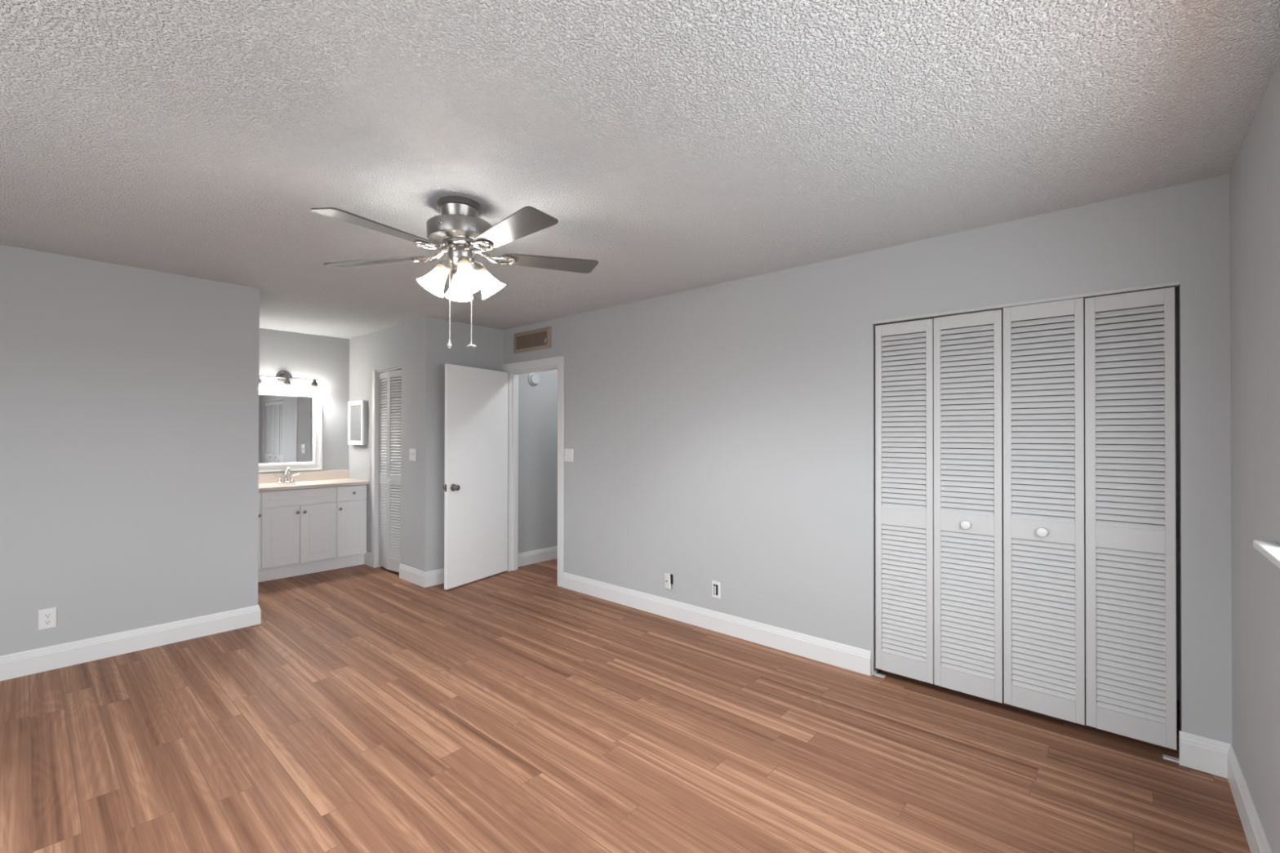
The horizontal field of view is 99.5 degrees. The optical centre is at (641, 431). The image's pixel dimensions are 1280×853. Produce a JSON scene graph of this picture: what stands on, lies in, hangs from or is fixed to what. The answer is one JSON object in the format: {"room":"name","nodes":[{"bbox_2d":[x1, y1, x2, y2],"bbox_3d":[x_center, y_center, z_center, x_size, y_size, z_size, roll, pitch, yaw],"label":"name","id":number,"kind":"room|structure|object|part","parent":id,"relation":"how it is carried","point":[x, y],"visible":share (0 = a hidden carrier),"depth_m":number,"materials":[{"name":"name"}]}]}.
{"room":"empty bedroom","nodes":[
{"label":"empty bedroom","id":0,"kind":"room"},
{"bbox_2d":[0,244,259,655],"bbox_3d":[-4.411,0.175,3.429,1.754,2.440,2.923,0,0,41],"label":"wall","id":1,"kind":"structure","parent":0,"point":[129,396],"depth_m":3.39,"materials":[{"name":"grey paint"}]},
{"bbox_2d":[38,607,57,630],"bbox_3d":[-3.466,1.095,3.164,0.008,0.118,0.073,0,0,41],"label":"outlet","id":2,"kind":"object","parent":1,"relation":"attached to","point":[47,618],"visible":1,"depth_m":3.16,"materials":[{"name":"white plastic"}]},
{"bbox_2d":[43,613,52,617],"bbox_3d":[-3.464,1.076,3.163,0.002,0.027,0.033,0,0,41],"label":"socket","id":3,"kind":"object","parent":2,"relation":"attached to","point":[45,615],"depth_m":3.16,"materials":[{"name":"white plastic"}]},
{"bbox_2d":[43,619,52,625],"bbox_3d":[-3.464,1.115,3.163,0.002,0.027,0.033,0,0,41],"label":"socket","id":4,"kind":"object","parent":2,"relation":"attached to","point":[46,622],"depth_m":3.16,"materials":[{"name":"white plastic"}]},
{"bbox_2d":[0,604,261,680],"bbox_3d":[-4.213,1.326,3.257,1.265,0.137,2.938,0,0,41],"label":"baseboard","id":5,"kind":"structure","parent":1,"relation":"attached to","point":[17,664],"depth_m":3.39,"materials":[{"name":"white wood"}]},
{"bbox_2d":[258,469,349,484],"bbox_3d":[-3.673,0.477,5.578,0.020,0.099,1.250,0,0,41],"label":"backsplash","id":6,"kind":"structure","parent":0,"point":[331,474],"depth_m":5.73,"materials":[{"name":"beige stone"}]},
{"bbox_2d":[258,328,401,549],"bbox_3d":[-3.490,0.190,5.886,0.110,2.440,2.204,0,0,41],"label":"wall","id":7,"kind":"structure","parent":0,"point":[326,359],"depth_m":5.87,"materials":[{"name":"grey paint"}]},
{"bbox_2d":[258,370,322,394],"bbox_3d":[-3.617,-0.508,5.526,0.178,0.226,0.640,0,0,41],"label":"vanity light","id":8,"kind":"object","parent":7,"relation":"attached to","point":[284,378],"visible":0.84,"depth_m":5.54,"materials":[{"name":"silver metal"}]},
{"bbox_3d":[-3.768,-0.439,5.325,0.140,0.084,0.140,0,0,41],"label":"lamp shade","id":9,"kind":"part","parent":8,"relation":"part of","materials":[{"name":"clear glass"}]},
{"bbox_3d":[-3.603,-0.437,5.513,0.140,0.084,0.140,0,0,41],"label":"lamp shade","id":10,"kind":"part","parent":8,"relation":"part of","materials":[{"name":"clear glass"}]},
{"bbox_3d":[-3.438,-0.436,5.701,0.140,0.084,0.140,0,0,41],"label":"lamp shade","id":11,"kind":"part","parent":8,"relation":"part of","materials":[{"name":"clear glass"}]},
{"bbox_2d":[258,386,322,472],"bbox_3d":[-3.678,-0.014,5.571,0.026,0.860,0.722,0,0,41],"label":"wall mirror","id":12,"kind":"object","parent":7,"relation":"attached to","point":[291,424],"visible":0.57,"depth_m":5.62,"materials":[{"name":"white paint"}]},
{"bbox_2d":[258,395,312,463],"bbox_3d":[-3.685,-0.018,5.577,0.005,0.685,0.540,0,0,41],"label":"mirror glass","id":13,"kind":"object","parent":12,"relation":"attached to","point":[285,421],"depth_m":5.59,"materials":[{"name":"white"}]},
{"bbox_2d":[348,316,437,571],"bbox_3d":[-2.572,0.189,5.519,1.754,2.440,0.110,0,0,41],"label":"wall","id":14,"kind":"structure","parent":0,"point":[412,346],"depth_m":5.07,"materials":[{"name":"grey paint"}]},
{"bbox_2d":[347,400,367,444],"bbox_3d":[-3.060,-0.089,5.841,0.388,0.473,0.052,0,0,41],"label":"medicine cabinet","id":15,"kind":"object","parent":14,"relation":"attached to","point":[357,410],"visible":1,"depth_m":5.79,"materials":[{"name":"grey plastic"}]},
{"bbox_2d":[350,404,360,440],"bbox_3d":[-3.072,-0.089,5.828,0.300,0.385,0.004,0,0,41],"label":"mirror glass","id":16,"kind":"object","parent":15,"relation":"attached to","point":[355,410],"depth_m":5.83,"materials":[{"name":"white"}]},
{"bbox_2d":[364,551,371,566],"bbox_3d":[-2.867,1.341,5.687,0.171,0.137,0.015,0,0,41],"label":"baseboard","id":17,"kind":"structure","parent":14,"relation":"attached to","point":[367,557],"depth_m":5.68,"materials":[{"name":"white wood"}]},
{"bbox_2d":[371,369,386,568],"bbox_3d":[-2.739,0.389,5.656,0.064,2.040,0.122,0,0,41],"label":"door frame","id":18,"kind":"structure","parent":14,"relation":"attached to","point":[375,376],"depth_m":5.61,"materials":[{"name":"white wood"}]},
{"bbox_2d":[377,366,401,373],"bbox_3d":[-2.509,-0.613,5.435,0.574,0.016,0.040,0,0,41],"label":"door track","id":19,"kind":"object","parent":14,"relation":"attached to","point":[397,368],"visible":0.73,"depth_m":5.41,"materials":[{"name":"white metal"}]},
{"bbox_2d":[378,369,401,572],"bbox_3d":[-2.519,0.389,5.421,0.565,1.978,0.087,0,0,41],"label":"bifold door","id":20,"kind":"structure","parent":19,"relation":"hanging from","point":[387,544],"depth_m":5.39,"materials":[{"name":"grey paint"}]},
{"bbox_3d":[-2.616,0.390,5.524,0.028,1.978,0.282,0,0,-42],"label":"door","id":21,"kind":"part","parent":20,"relation":"part of","materials":[{"name":"grey paint"}]},
{"bbox_3d":[-2.620,0.902,5.519,0.013,0.722,0.217,0,0,-42],"label":"louver panel","id":22,"kind":"part","parent":20,"relation":"part of","materials":[{"name":"grey paint"}]},
{"bbox_3d":[-2.619,-0.044,5.524,0.013,0.970,0.217,0,0,-42],"label":"louver panel","id":23,"kind":"part","parent":20,"relation":"part of","materials":[{"name":"grey paint"}]},
{"bbox_3d":[-2.405,0.389,5.338,0.284,1.978,0.028,0,0,35],"label":"door","id":24,"kind":"part","parent":20,"relation":"part of","materials":[{"name":"grey paint"}]},
{"bbox_3d":[-2.408,0.901,5.332,0.219,0.722,0.013,0,0,35],"label":"louver panel","id":25,"kind":"part","parent":20,"relation":"part of","materials":[{"name":"grey paint"}]},
{"bbox_3d":[-2.407,-0.045,5.337,0.219,0.970,0.013,0,0,35],"label":"louver panel","id":26,"kind":"part","parent":20,"relation":"part of","materials":[{"name":"grey paint"}]},
{"bbox_2d":[408,448,415,461],"bbox_3d":[-2.141,0.221,5.055,0.117,0.116,0.016,0,0,41],"label":"light switch","id":27,"kind":"object","parent":14,"relation":"attached to","point":[411,451],"visible":1,"depth_m":5.06,"materials":[{"name":"white plastic"}]},
{"bbox_2d":[443,364,508,589],"bbox_3d":[-1.539,0.402,5.117,0.173,1.988,0.798,0,0,28],"label":"door","id":28,"kind":"structure","parent":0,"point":[475,486],"depth_m":5.06,"materials":[{"name":"white paint"}]},
{"bbox_3d":[-1.647,0.501,4.807,0.069,0.066,0.066,0,0,28],"label":"knob","id":29,"kind":"part","parent":28,"relation":"part of","materials":[{"name":"silver metal"}]},
{"bbox_2d":[436,319,557,569],"bbox_3d":[-1.093,0.193,5.955,0.110,2.440,2.500,0,0,41],"label":"wall","id":30,"kind":"structure","parent":0,"point":[538,404],"depth_m":5.72,"materials":[{"name":"grey paint"}]},
{"bbox_2d":[399,563,444,587],"bbox_3d":[-1.867,1.340,5.345,0.500,0.137,0.822,0,0,41],"label":"baseboard","id":31,"kind":"structure","parent":30,"relation":"attached to","point":[431,578],"depth_m":4.97,"materials":[{"name":"white wood"}]},
{"bbox_2d":[528,372,539,386],"bbox_3d":[-1.138,-0.556,5.789,0.045,0.148,0.148,0,0,41],"label":"smoke detector","id":32,"kind":"object","parent":30,"relation":"attached to","point":[533,377],"visible":1,"depth_m":5.77,"materials":[{"name":"grey plastic"}]},
{"bbox_2d":[0,550,1250,852],"bbox_3d":[-0.872,1.457,2.949,7.915,0.120,7.110,0,0,41],"label":"floor","id":33,"kind":"structure","parent":0,"point":[367,709],"depth_m":2.34,"materials":[{"name":"laminate"}]},
{"bbox_2d":[257,484,366,582],"bbox_3d":[-3.484,0.984,5.407,0.526,0.845,1.247,0,0,41],"label":"vanity cabinet","id":34,"kind":"object","parent":33,"relation":"on","point":[301,531],"visible":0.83,"depth_m":5.32,"materials":[{"name":"white paint"}]},
{"bbox_3d":[-3.626,0.999,4.902,0.020,0.555,0.293,0,0,41],"label":"door","id":35,"kind":"part","parent":34,"relation":"part of","materials":[{"name":"white paint"}]},
{"bbox_3d":[-3.627,0.638,4.904,0.018,0.148,0.293,0,0,41],"label":"drawer","id":36,"kind":"part","parent":34,"relation":"part of","materials":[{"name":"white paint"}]},
{"bbox_3d":[-3.418,1.000,5.138,0.020,0.555,0.310,0,0,41],"label":"door","id":37,"kind":"part","parent":34,"relation":"part of","materials":[{"name":"white paint"}]},
{"bbox_3d":[-3.312,0.640,5.260,0.020,0.148,0.628,0,0,41],"label":"drawer","id":38,"kind":"part","parent":34,"relation":"part of","materials":[{"name":"white paint"}]},
{"bbox_2d":[258,469,368,491],"bbox_3d":[-3.481,0.536,5.409,0.531,0.218,1.250,0,0,41],"label":"countertop","id":39,"kind":"structure","parent":34,"relation":"on","point":[313,479],"depth_m":5.57,"materials":[{"name":"beige stone"}]},
{"bbox_2d":[272,466,298,483],"bbox_3d":[-3.601,0.440,5.494,0.184,0.170,0.162,0,0,-8],"label":"faucet","id":40,"kind":"object","parent":39,"relation":"on","point":[286,468],"visible":1,"depth_m":5.49,"materials":[{"name":"silver metal"}]},
{"bbox_3d":[-3.660,0.472,5.443,0.038,0.078,0.082,0,0,41],"label":"handle","id":41,"kind":"part","parent":40,"relation":"part of","materials":[{"name":"silver metal"}]},
{"bbox_3d":[-3.574,0.432,5.470,0.136,0.157,0.042,0,0,41],"label":"spout","id":42,"kind":"part","parent":40,"relation":"part of","materials":[{"name":"silver metal"}]},
{"bbox_3d":[-3.559,0.472,5.559,0.038,0.078,0.082,0,0,41],"label":"handle","id":43,"kind":"part","parent":40,"relation":"part of","materials":[{"name":"silver metal"}]},
{"bbox_3d":[-3.208,1.002,5.377,0.020,0.555,0.312,0,0,41],"label":"door","id":44,"kind":"part","parent":34,"relation":"part of","materials":[{"name":"white paint"}]},
{"bbox_3d":[-2.999,0.643,5.617,0.018,0.148,0.290,0,0,41],"label":"drawer","id":45,"kind":"part","parent":34,"relation":"part of","materials":[{"name":"white paint"}]},
{"bbox_3d":[-2.999,1.003,5.614,0.020,0.555,0.290,0,0,41],"label":"door","id":46,"kind":"part","parent":34,"relation":"part of","materials":[{"name":"white paint"}]},
{"bbox_2d":[902,686,1190,772],"bbox_3d":[1.844,1.398,2.595,1.100,0.003,0.032,0,0,41],"label":"threshold","id":47,"kind":"object","parent":33,"relation":"on","point":[1131,753],"visible":1,"depth_m":2.52,"materials":[{"name":"laminate"}]},
{"bbox_2d":[0,0,1279,338],"bbox_3d":[-1.207,-1.101,3.260,7.015,0.120,7.110,0,0,41],"label":"ceiling","id":48,"kind":"structure","parent":0,"point":[673,146],"depth_m":1.87,"materials":[{"name":"white paint"}]},
{"bbox_2d":[310,195,598,347],"bbox_3d":[-0.812,-0.713,2.476,1.258,0.664,1.292,0,0,41],"label":"ceiling fan","id":49,"kind":"object","parent":48,"relation":"hanging from","point":[459,233],"visible":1,"depth_m":2.43,"materials":[{"name":"silver metal"}]},
{"bbox_3d":[-1.026,-0.798,2.131,0.148,0.006,0.479,10,7,26],"label":"blade","id":50,"kind":"part","parent":49,"relation":"part of","materials":[{"name":"laminate"}]},
{"bbox_3d":[-1.253,-0.806,2.575,0.479,0.006,0.148,-2,12,9],"label":"blade","id":51,"kind":"part","parent":49,"relation":"part of","materials":[{"name":"laminate"}]},
{"bbox_3d":[-0.928,-0.698,2.466,0.131,0.118,0.131,33,-13,-22],"label":"lamp shade","id":52,"kind":"part","parent":49,"relation":"part of","materials":[{"name":"white glass"}]},
{"bbox_3d":[-0.879,-0.402,2.486,0.022,0.041,0.022,0,0,41],"label":"pull knob","id":53,"kind":"part","parent":49,"relation":"part of","materials":[{"name":"white plastic"}]},
{"bbox_3d":[-0.877,-0.705,2.611,0.131,0.118,0.131,-3,35,-26],"label":"lamp shade","id":54,"kind":"part","parent":49,"relation":"part of","materials":[{"name":"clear glass"}]},
{"bbox_3d":[-0.783,-0.701,2.414,0.131,0.118,0.131,-3,-31,-26],"label":"lamp shade","id":55,"kind":"part","parent":49,"relation":"part of","materials":[{"name":"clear glass"}]},
{"bbox_3d":[-0.789,-0.595,2.517,0.003,0.396,0.003,0,0,-26],"label":"pull chain","id":56,"kind":"part","parent":49,"relation":"part of","materials":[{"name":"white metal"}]},
{"bbox_3d":[-0.732,-0.708,2.560,0.131,0.118,0.131,-38,16,-20],"label":"lamp shade","id":57,"kind":"part","parent":49,"relation":"part of","materials":[{"name":"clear glass"}]},
{"bbox_3d":[-0.533,-0.818,2.209,0.479,0.006,0.148,0,-7,45],"label":"blade","id":58,"kind":"part","parent":49,"relation":"part of","materials":[{"name":"laminate"}]},
{"bbox_3d":[-0.456,-0.838,2.701,0.479,0.006,0.148,-3,-8,-27],"label":"blade","id":59,"kind":"part","parent":49,"relation":"part of","materials":[{"name":"laminate"}]},
{"bbox_2d":[503,173,1231,743],"bbox_3d":[0.525,0.184,3.895,5.041,2.440,0.110,0,0,41],"label":"wall","id":60,"kind":"structure","parent":0,"point":[724,433],"depth_m":3.36,"materials":[{"name":"grey paint"}]},
{"bbox_2d":[513,326,551,354],"bbox_3d":[-1.061,-0.871,5.204,0.580,0.200,0.030,0,0,41],"label":"air vent","id":61,"kind":"object","parent":60,"relation":"in","point":[541,338],"visible":1,"depth_m":5.19,"materials":[{"name":"brown metal"}]},
{"bbox_3d":[-1.055,-0.870,5.209,0.478,0.128,0.014,0,0,41],"label":"vane panel","id":62,"kind":"part","parent":61,"relation":"part of","materials":[{"name":"brown metal"}]},
{"bbox_2d":[502,355,564,586],"bbox_3d":[-1.014,0.366,5.248,0.936,2.087,0.142,0,0,41],"label":"door frame","id":63,"kind":"structure","parent":60,"relation":"attached to","point":[550,363],"depth_m":5.46,"materials":[{"name":"white wood"}]},
{"bbox_2d":[564,448,573,462],"bbox_3d":[-0.655,0.216,4.848,0.117,0.116,0.016,0,0,41],"label":"light switch","id":64,"kind":"object","parent":60,"relation":"attached to","point":[568,453],"visible":1,"depth_m":4.85,"materials":[{"name":"white plastic"}]},
{"bbox_2d":[664,573,673,589],"bbox_3d":[0.197,1.130,4.085,0.083,0.123,0.031,0,0,41],"label":"cable plate","id":65,"kind":"object","parent":60,"relation":"attached to","point":[668,578],"visible":1,"depth_m":4.08,"materials":[{"name":"white plastic"}]},
{"bbox_2d":[711,580,720,599],"bbox_3d":[0.522,1.115,3.811,0.072,0.117,0.010,0,0,41],"label":"plate","id":66,"kind":"object","parent":60,"relation":"attached to","point":[716,585],"visible":1,"depth_m":3.81,"materials":[{"name":"white plastic"}]},
{"bbox_2d":[562,572,871,675],"bbox_3d":[0.306,1.336,3.997,2.688,0.137,0.015,0,0,41],"label":"baseboard","id":67,"kind":"structure","parent":60,"relation":"attached to","point":[833,653],"depth_m":3.71,"materials":[{"name":"white wood"}]},
{"bbox_2d":[872,280,1179,324],"bbox_3d":[1.810,-0.624,2.712,1.254,0.016,0.036,0,0,41],"label":"door track","id":68,"kind":"object","parent":60,"relation":"attached to","point":[1172,284],"visible":1,"depth_m":2.61,"materials":[{"name":"white metal"}]},
{"bbox_2d":[874,309,1003,702],"bbox_3d":[1.566,0.396,2.908,0.619,2.007,0.065,0,0,41],"label":"bifold door","id":69,"kind":"structure","parent":68,"relation":"hanging from","point":[934,519],"depth_m":2.88,"materials":[{"name":"grey paint"}]},
{"bbox_3d":[1.459,0.894,3.014,0.233,0.722,0.013,0,0,41],"label":"louver panel","id":70,"kind":"part","parent":69,"relation":"part of","materials":[{"name":"grey paint"}]},
{"bbox_3d":[1.460,-0.052,3.019,0.233,0.970,0.013,0,0,41],"label":"louver panel","id":71,"kind":"part","parent":69,"relation":"part of","materials":[{"name":"grey paint"}]},
{"bbox_3d":[1.462,0.376,3.020,0.298,1.962,0.028,0,0,41],"label":"door","id":72,"kind":"part","parent":69,"relation":"part of","materials":[{"name":"grey paint"}]},
{"bbox_3d":[1.672,0.482,2.793,0.046,0.046,0.033,0,0,41],"label":"knob","id":73,"kind":"part","parent":69,"relation":"part of","materials":[{"name":"white ceramic"}]},
{"bbox_3d":[1.689,0.893,2.811,0.243,0.722,0.013,0,0,41],"label":"louver panel","id":74,"kind":"part","parent":69,"relation":"part of","materials":[{"name":"grey paint"}]},
{"bbox_3d":[1.690,-0.053,2.816,0.243,0.970,0.013,0,0,41],"label":"louver panel","id":75,"kind":"part","parent":69,"relation":"part of","materials":[{"name":"grey paint"}]},
{"bbox_3d":[1.692,0.374,2.817,0.308,1.964,0.028,0,0,41],"label":"door","id":76,"kind":"part","parent":69,"relation":"part of","materials":[{"name":"grey paint"}]},
{"bbox_2d":[1003,287,1179,763],"bbox_3d":[2.035,0.392,2.490,0.626,2.014,0.062,0,0,41],"label":"bifold door","id":77,"kind":"structure","parent":68,"relation":"hanging from","point":[1160,731],"depth_m":2.48,"materials":[{"name":"grey paint"}]},
{"bbox_3d":[1.908,0.481,2.582,0.046,0.046,0.033,0,0,41],"label":"knob","id":78,"kind":"part","parent":77,"relation":"part of","materials":[{"name":"white ceramic"}]},
{"bbox_3d":[1.926,-0.054,2.606,0.247,0.970,0.013,0,0,41],"label":"louver panel","id":79,"kind":"part","parent":77,"relation":"part of","materials":[{"name":"grey paint"}]},
{"bbox_3d":[1.925,0.892,2.600,0.247,0.722,0.013,0,0,41],"label":"louver panel","id":80,"kind":"part","parent":77,"relation":"part of","materials":[{"name":"grey paint"}]},
{"bbox_3d":[1.928,0.368,2.606,0.312,1.966,0.028,0,0,41],"label":"door","id":81,"kind":"part","parent":77,"relation":"part of","materials":[{"name":"grey paint"}]},
{"bbox_3d":[2.160,-0.054,2.401,0.228,0.970,0.013,0,0,41],"label":"louver panel","id":82,"kind":"part","parent":77,"relation":"part of","materials":[{"name":"grey paint"}]},
{"bbox_3d":[2.160,0.368,2.403,0.297,1.960,0.028,0,0,41],"label":"door","id":83,"kind":"part","parent":77,"relation":"part of","materials":[{"name":"grey paint"}]},
{"bbox_3d":[2.158,0.891,2.396,0.228,0.722,0.013,0,0,41],"label":"louver panel","id":84,"kind":"part","parent":77,"relation":"part of","materials":[{"name":"grey paint"}]},
{"bbox_2d":[1178,730,1231,778],"bbox_3d":[2.317,1.329,2.228,0.152,0.137,0.015,0,0,41],"label":"baseboard","id":85,"kind":"structure","parent":60,"relation":"attached to","point":[1205,754],"depth_m":2.23,"materials":[{"name":"white wood"}]},
{"bbox_2d":[879,286,1179,700],"bbox_3d":[2.048,0.182,3.128,1.741,2.440,0.750,0,0,41],"label":"wall","id":86,"kind":"structure","parent":0,"point":[1175,287],"depth_m":3.17,"materials":[{"name":"grey paint"}]},
{"bbox_2d":[1229,56,1279,852],"bbox_3d":[1.013,0.167,0.551,0.110,2.440,5.987,0,0,41],"label":"wall","id":87,"kind":"structure","parent":0,"point":[1255,173],"depth_m":1.76,"materials":[{"name":"grey paint"}]},
{"bbox_2d":[1226,744,1271,852],"bbox_3d":[0.717,1.317,0.305,0.015,0.137,5.017,0,0,41],"label":"baseboard","id":88,"kind":"structure","parent":87,"relation":"attached to","point":[1256,838],"depth_m":1.89,"materials":[{"name":"white wood"}]},
{"bbox_2d":[1253,540,1279,568],"bbox_3d":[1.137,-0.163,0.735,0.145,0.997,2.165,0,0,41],"label":"window sill","id":89,"kind":"structure","parent":87,"relation":"in","point":[1270,549],"depth_m":1.47,"materials":[{"name":"white wood"}]},
{"bbox_3d":[-0.281,0.194,5.865,1.450,2.440,1.783,0,0,41],"label":"wall","id":90,"kind":"structure","parent":0,"visible":0},
{"bbox_2d":[518,545,557,566],"bbox_3d":[-0.769,1.346,6.224,0.015,0.137,1.657,0,0,41],"label":"baseboard","id":91,"kind":"structure","parent":90,"relation":"attached to","point":[536,556],"depth_m":5.82,"materials":[{"name":"white wood"}]}
]}

